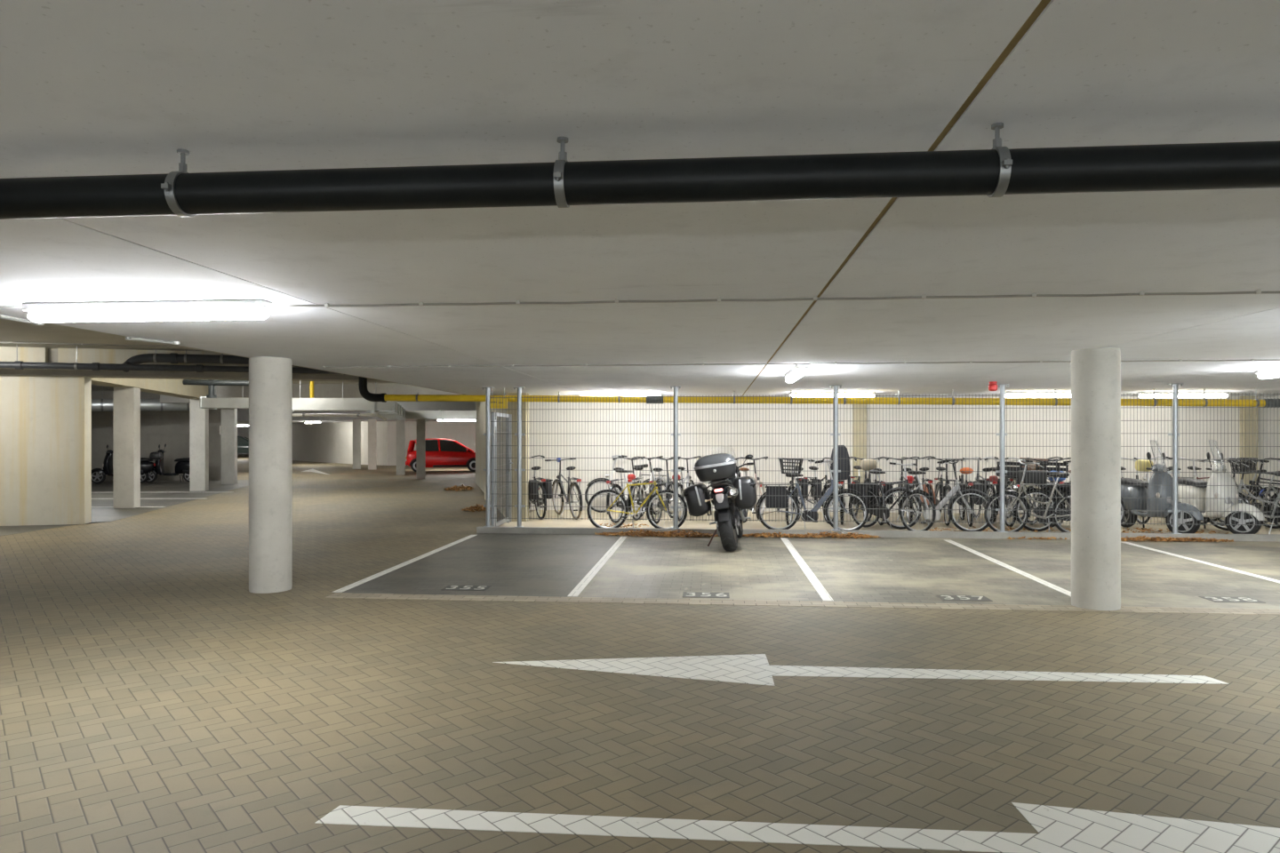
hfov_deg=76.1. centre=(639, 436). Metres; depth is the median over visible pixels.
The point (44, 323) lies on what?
trim
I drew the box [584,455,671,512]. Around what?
bicycle
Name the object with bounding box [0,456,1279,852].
floor
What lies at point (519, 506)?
fence post
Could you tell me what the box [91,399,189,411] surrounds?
duct
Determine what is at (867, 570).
floor
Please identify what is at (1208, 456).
mirror
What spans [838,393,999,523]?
mesh panel
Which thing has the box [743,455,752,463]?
mirror
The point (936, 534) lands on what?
curb
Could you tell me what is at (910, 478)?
bicycle
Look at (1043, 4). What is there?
joint
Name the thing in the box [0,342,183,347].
cable
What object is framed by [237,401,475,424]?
ceiling
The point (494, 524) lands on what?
gate
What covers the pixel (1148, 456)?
mirror
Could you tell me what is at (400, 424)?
column square
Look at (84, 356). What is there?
lintel
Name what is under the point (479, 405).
wall
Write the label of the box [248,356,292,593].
column round
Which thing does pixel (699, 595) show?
bay number
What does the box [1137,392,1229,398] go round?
lamp
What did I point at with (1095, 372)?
column round
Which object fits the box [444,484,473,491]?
fallen leaves
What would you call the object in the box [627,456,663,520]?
bicycle
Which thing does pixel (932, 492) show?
bicycle
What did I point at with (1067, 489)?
bicycle
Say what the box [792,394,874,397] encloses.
diffuser
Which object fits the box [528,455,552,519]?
bicycle
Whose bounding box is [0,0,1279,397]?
ceiling
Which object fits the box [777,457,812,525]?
bicycle
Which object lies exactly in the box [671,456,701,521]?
bicycle
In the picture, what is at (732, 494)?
motorcycle
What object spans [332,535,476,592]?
parking line
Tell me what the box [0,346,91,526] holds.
wall
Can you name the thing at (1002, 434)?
fence post
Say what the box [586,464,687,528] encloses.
bicycle
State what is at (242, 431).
wall
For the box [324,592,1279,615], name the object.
curb
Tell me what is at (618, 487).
bicycle
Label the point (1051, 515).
bicycle
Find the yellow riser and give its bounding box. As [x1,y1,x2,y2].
[310,381,313,398]
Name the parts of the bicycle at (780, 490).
frame, motor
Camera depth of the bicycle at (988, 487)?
14.86 m
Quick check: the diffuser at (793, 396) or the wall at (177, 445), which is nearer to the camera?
the diffuser at (793, 396)
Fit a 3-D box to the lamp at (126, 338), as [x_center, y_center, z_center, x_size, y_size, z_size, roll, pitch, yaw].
[-3.990,-0.788,6.717,0.064,0.035,0.431,0,0,27]
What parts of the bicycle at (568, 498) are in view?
frame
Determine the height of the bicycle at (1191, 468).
1.147 m
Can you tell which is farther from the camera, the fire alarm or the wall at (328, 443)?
the wall at (328, 443)
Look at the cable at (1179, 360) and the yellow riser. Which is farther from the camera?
the yellow riser
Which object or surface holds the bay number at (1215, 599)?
on the floor at (867, 570)
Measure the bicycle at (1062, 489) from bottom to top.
1.194 m
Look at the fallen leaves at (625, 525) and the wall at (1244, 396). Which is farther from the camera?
the wall at (1244, 396)
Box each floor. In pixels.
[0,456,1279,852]
[91,480,248,522]
[342,533,1279,609]
[497,510,1279,534]
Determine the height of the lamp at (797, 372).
0.108 m
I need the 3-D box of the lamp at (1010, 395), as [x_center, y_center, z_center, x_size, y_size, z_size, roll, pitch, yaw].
[7.280,-0.747,14.624,1.510,0.108,0.136,0,0,5]
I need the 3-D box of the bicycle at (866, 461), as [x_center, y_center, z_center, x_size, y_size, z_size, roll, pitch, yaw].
[4.199,0.977,15.557,0.624,1.193,1.732,0,0,-15]
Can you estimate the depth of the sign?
13.40 m
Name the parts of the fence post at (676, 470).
post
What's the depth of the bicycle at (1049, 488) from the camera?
14.07 m
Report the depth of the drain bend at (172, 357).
14.89 m
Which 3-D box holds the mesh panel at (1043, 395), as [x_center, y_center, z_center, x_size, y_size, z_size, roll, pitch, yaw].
[6.877,0.350,12.590,2.486,2.020,0.019,0,0,5]
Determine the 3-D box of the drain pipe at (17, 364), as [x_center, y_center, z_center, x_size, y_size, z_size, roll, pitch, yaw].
[-13.262,-1.364,13.394,21.000,0.432,0.144,0,0,-14]
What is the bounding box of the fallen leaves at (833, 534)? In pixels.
[742,531,881,538]
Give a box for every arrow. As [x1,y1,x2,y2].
[302,469,327,474]
[315,802,1279,852]
[492,654,1229,686]
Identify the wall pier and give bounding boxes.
[506,392,528,521]
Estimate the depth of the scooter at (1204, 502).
13.08 m
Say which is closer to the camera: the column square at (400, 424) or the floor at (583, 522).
the floor at (583, 522)
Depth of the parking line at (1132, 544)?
10.08 m
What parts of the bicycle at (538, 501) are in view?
frame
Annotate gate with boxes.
[491,412,512,527]
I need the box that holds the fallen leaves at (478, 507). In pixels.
[462,504,497,511]
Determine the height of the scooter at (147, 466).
1.322 m
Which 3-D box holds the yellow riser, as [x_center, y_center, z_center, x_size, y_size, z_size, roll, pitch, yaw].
[-7.460,-1.215,18.600,0.120,0.731,0.120,0,0,5]
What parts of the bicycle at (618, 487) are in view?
frame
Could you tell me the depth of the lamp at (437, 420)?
37.94 m
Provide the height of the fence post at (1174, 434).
2.281 m
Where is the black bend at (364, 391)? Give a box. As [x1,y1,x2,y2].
[358,376,386,402]
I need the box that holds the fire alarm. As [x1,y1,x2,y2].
[988,381,997,391]
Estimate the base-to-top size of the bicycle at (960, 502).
1.194 m
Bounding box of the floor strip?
[0,521,109,535]
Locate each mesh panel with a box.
[490,396,517,519]
[521,395,673,520]
[678,394,833,522]
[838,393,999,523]
[1005,392,1171,525]
[1177,392,1279,526]
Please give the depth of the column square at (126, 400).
17.98 m
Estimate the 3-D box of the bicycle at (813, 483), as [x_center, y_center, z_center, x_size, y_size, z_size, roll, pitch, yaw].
[3.331,1.001,15.233,0.631,1.147,1.805,0,0,-14]
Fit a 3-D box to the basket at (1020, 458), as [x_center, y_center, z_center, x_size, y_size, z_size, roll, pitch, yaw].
[6.999,0.525,14.541,0.375,0.270,0.286,2,0,3]
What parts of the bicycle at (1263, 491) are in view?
frame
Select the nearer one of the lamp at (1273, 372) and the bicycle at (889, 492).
the lamp at (1273, 372)
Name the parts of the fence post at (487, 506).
post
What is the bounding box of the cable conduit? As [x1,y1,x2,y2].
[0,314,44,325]
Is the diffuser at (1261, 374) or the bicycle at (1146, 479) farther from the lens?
the bicycle at (1146, 479)
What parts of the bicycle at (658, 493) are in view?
frame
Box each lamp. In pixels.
[21,299,273,322]
[125,336,179,344]
[304,421,321,423]
[437,419,475,421]
[579,392,661,396]
[784,364,808,383]
[789,392,875,397]
[1005,391,1071,398]
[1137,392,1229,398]
[1255,367,1279,378]
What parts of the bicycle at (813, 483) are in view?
frame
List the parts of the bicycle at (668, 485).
frame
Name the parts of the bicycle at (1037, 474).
frame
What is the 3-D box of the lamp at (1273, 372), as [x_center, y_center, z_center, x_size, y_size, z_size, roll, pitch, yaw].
[7.440,-0.747,9.140,0.136,0.108,1.510,0,0,5]
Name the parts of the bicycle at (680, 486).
frame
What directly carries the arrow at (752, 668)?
on the floor at (152, 701)
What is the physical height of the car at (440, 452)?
1.480 m
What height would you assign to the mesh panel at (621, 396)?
2.020 m
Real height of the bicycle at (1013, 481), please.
1.194 m
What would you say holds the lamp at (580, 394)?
attached to the ceiling at (88, 87)
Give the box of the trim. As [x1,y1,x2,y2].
[44,322,463,394]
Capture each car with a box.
[237,435,248,455]
[405,438,475,471]
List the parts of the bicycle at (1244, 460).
frame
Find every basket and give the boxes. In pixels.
[779,457,803,474]
[1020,457,1047,471]
[1228,457,1257,473]
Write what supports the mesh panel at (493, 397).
attached to the fence post at (487, 506)
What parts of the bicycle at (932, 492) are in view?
frame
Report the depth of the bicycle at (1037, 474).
13.44 m
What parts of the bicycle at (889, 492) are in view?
motor, frame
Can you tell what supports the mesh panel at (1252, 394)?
attached to the fence post at (1174, 434)
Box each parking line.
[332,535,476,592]
[567,536,626,596]
[781,538,833,600]
[944,539,1071,596]
[1121,542,1279,583]
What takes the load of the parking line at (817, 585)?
on the floor at (867, 570)
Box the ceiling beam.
[91,377,207,399]
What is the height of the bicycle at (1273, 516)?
1.197 m
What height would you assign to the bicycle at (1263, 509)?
1.193 m
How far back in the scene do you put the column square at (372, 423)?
38.78 m
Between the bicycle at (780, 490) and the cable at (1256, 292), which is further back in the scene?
the bicycle at (780, 490)
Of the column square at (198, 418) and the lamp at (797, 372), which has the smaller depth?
the lamp at (797, 372)
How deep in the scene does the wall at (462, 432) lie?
44.67 m
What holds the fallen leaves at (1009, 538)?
on the floor at (867, 570)
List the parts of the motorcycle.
lid, seat, fuel tank, case lid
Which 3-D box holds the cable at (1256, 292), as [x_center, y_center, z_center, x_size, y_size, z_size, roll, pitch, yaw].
[0.892,-0.784,4.634,6.178,0.033,0.122,0,0,5]
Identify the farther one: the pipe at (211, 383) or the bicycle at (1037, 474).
the pipe at (211, 383)
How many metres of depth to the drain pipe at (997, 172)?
2.13 m
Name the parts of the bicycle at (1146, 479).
frame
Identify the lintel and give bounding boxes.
[57,347,343,375]
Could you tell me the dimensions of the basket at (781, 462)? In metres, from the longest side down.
0.375 x 0.286 x 0.270 m
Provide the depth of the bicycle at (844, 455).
14.35 m
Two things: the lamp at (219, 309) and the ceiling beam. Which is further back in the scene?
the ceiling beam
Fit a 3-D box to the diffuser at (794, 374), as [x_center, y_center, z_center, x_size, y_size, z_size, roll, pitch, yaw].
[1.883,-0.724,9.874,0.104,0.063,1.492,0,0,5]
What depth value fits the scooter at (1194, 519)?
13.16 m
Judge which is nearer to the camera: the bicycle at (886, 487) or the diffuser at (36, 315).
the diffuser at (36, 315)
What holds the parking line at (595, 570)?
on the floor at (867, 570)
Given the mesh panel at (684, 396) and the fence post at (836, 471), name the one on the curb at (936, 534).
the fence post at (836, 471)
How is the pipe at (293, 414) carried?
attached to the duct at (390, 410)
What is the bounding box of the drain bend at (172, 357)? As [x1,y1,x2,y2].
[122,349,299,372]
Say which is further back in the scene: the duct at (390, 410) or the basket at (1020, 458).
the duct at (390, 410)
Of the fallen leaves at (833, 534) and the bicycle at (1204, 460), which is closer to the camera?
the fallen leaves at (833, 534)
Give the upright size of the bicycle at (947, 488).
1.193 m
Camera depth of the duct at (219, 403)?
19.15 m
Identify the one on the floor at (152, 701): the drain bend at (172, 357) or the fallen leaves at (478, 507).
the fallen leaves at (478, 507)
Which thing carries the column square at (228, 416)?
on the floor at (156, 493)
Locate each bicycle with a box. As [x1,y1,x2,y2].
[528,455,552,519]
[544,458,583,519]
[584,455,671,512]
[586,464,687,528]
[606,456,646,523]
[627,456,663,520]
[648,456,680,524]
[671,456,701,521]
[735,456,767,523]
[755,459,868,530]
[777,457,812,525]
[797,460,832,524]
[822,445,856,525]
[848,462,935,530]
[850,456,879,522]
[854,456,894,525]
[880,459,993,531]
[886,456,919,524]
[901,456,935,521]
[928,457,963,526]
[946,456,982,527]
[962,456,998,523]
[976,457,1027,527]
[984,459,1071,532]
[997,457,1047,525]
[1007,457,1068,527]
[1013,460,1125,531]
[1028,456,1066,524]
[1048,457,1071,509]
[1120,456,1153,523]
[1134,456,1171,519]
[1163,457,1208,525]
[1177,459,1229,522]
[1200,457,1279,528]
[1205,458,1279,527]
[1206,459,1279,534]
[1228,457,1279,506]
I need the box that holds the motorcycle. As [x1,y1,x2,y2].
[683,453,756,551]
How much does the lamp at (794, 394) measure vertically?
0.108 m
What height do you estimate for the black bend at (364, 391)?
0.504 m
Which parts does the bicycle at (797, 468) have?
frame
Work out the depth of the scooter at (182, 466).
27.68 m
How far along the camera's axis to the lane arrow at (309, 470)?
36.74 m
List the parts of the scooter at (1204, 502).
seat, shield trim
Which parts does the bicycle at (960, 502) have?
frame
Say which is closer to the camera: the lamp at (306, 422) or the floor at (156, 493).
the floor at (156, 493)
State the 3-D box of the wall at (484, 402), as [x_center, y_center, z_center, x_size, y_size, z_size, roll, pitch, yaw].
[-3.805,0.000,20.443,0.140,3.160,0.500,0,0,-14]
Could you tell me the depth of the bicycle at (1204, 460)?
14.78 m
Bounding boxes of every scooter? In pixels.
[91,445,162,483]
[144,443,189,482]
[1120,440,1203,533]
[1177,440,1265,534]
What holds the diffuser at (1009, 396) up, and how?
attached to the lamp at (1010, 395)
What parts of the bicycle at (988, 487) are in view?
frame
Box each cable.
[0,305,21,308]
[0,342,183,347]
[270,289,1279,307]
[322,359,1279,367]
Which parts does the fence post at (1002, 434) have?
post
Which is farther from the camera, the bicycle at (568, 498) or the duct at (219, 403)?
the duct at (219, 403)
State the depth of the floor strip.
14.02 m
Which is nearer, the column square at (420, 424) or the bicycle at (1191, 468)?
the bicycle at (1191, 468)
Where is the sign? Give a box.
[490,387,507,408]
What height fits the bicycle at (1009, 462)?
1.194 m
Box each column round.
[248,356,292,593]
[1071,347,1120,610]
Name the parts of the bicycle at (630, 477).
frame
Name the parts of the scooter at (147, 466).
seat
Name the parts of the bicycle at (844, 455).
child seat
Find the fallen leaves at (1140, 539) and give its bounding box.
[1120,536,1233,542]
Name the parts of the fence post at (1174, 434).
post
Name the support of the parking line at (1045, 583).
on the floor at (867, 570)
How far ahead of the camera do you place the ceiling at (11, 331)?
13.40 m
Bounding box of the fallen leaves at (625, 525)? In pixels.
[600,522,1228,534]
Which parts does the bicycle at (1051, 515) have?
frame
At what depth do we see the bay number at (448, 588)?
8.48 m
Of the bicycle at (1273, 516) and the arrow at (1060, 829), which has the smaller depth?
the arrow at (1060, 829)
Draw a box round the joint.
[741,0,1050,396]
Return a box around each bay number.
[440,585,491,591]
[682,592,729,598]
[936,595,992,601]
[1198,596,1263,602]
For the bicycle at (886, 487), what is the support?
on the floor at (583, 522)
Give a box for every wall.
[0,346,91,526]
[48,348,57,369]
[91,391,221,481]
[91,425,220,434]
[237,426,248,455]
[292,422,352,463]
[360,421,387,465]
[387,421,475,465]
[475,392,527,521]
[484,401,485,499]
[528,396,1279,513]
[852,404,866,512]
[1240,395,1257,503]
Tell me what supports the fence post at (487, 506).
on the curb at (936, 534)
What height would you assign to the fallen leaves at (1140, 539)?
0.087 m
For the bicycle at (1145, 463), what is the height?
1.194 m
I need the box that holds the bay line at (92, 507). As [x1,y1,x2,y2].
[91,506,164,507]
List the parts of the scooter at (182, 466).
seat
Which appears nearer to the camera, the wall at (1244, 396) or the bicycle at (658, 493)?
the bicycle at (658, 493)
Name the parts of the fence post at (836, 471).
post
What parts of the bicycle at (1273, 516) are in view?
frame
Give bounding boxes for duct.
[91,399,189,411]
[199,379,248,409]
[292,381,476,420]
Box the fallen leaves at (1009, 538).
[1007,536,1067,539]
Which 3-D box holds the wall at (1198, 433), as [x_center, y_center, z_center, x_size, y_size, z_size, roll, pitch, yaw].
[6.835,0.000,16.846,19.300,3.160,0.250,0,0,5]
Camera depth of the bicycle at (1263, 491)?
14.07 m
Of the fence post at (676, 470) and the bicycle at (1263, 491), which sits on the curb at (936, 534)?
the fence post at (676, 470)
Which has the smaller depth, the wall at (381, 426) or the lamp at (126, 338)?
the lamp at (126, 338)
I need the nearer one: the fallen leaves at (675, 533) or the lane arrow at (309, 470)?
the fallen leaves at (675, 533)
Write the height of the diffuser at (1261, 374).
0.063 m
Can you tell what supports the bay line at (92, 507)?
on the floor at (156, 493)
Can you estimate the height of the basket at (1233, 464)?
0.270 m
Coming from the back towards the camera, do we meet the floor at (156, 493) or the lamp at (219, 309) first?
the floor at (156, 493)
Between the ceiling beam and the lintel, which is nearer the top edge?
the lintel
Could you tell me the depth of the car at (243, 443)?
60.36 m
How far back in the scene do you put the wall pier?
15.10 m
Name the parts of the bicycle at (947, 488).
frame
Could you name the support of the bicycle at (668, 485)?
on the floor at (583, 522)
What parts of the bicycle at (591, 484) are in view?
frame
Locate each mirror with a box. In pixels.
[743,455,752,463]
[1146,452,1152,467]
[1206,452,1211,467]
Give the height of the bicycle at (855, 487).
1.151 m
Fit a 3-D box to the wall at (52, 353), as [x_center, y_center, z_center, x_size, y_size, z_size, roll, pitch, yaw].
[-10.534,-1.380,14.767,0.200,0.400,0.200,0,0,-14]
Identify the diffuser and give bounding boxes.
[27,308,269,322]
[786,368,807,383]
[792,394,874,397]
[1005,393,1071,398]
[1138,394,1227,398]
[1257,371,1279,378]
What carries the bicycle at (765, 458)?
on the floor at (583, 522)
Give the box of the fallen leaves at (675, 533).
[594,528,718,536]
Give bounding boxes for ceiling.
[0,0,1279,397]
[0,319,469,395]
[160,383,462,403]
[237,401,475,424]
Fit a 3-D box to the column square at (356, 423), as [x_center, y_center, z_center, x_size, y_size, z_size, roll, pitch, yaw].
[-13.745,0.379,39.694,0.340,2.402,0.340,0,0,-14]
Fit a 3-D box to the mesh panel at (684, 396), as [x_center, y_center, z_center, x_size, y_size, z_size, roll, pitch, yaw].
[1.831,0.350,13.028,2.466,2.020,0.019,0,0,5]
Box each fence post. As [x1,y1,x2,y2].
[481,387,494,527]
[513,386,525,527]
[670,386,681,529]
[829,385,841,530]
[995,384,1008,532]
[1167,383,1183,534]
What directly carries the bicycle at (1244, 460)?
on the floor at (583, 522)
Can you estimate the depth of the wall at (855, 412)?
16.79 m
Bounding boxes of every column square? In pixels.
[113,387,140,508]
[189,399,208,491]
[221,408,237,484]
[352,419,360,469]
[368,418,376,470]
[396,419,405,475]
[416,419,425,479]
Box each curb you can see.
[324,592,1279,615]
[476,526,1279,542]
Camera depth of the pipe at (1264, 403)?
14.23 m
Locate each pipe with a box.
[0,122,1279,219]
[0,344,346,375]
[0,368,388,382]
[182,379,248,398]
[292,413,386,420]
[384,388,1279,407]
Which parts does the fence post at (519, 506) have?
post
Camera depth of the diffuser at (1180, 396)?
14.66 m
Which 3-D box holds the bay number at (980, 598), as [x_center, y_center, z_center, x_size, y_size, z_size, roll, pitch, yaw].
[3.151,1.574,7.957,0.460,0.005,0.260,0,0,5]

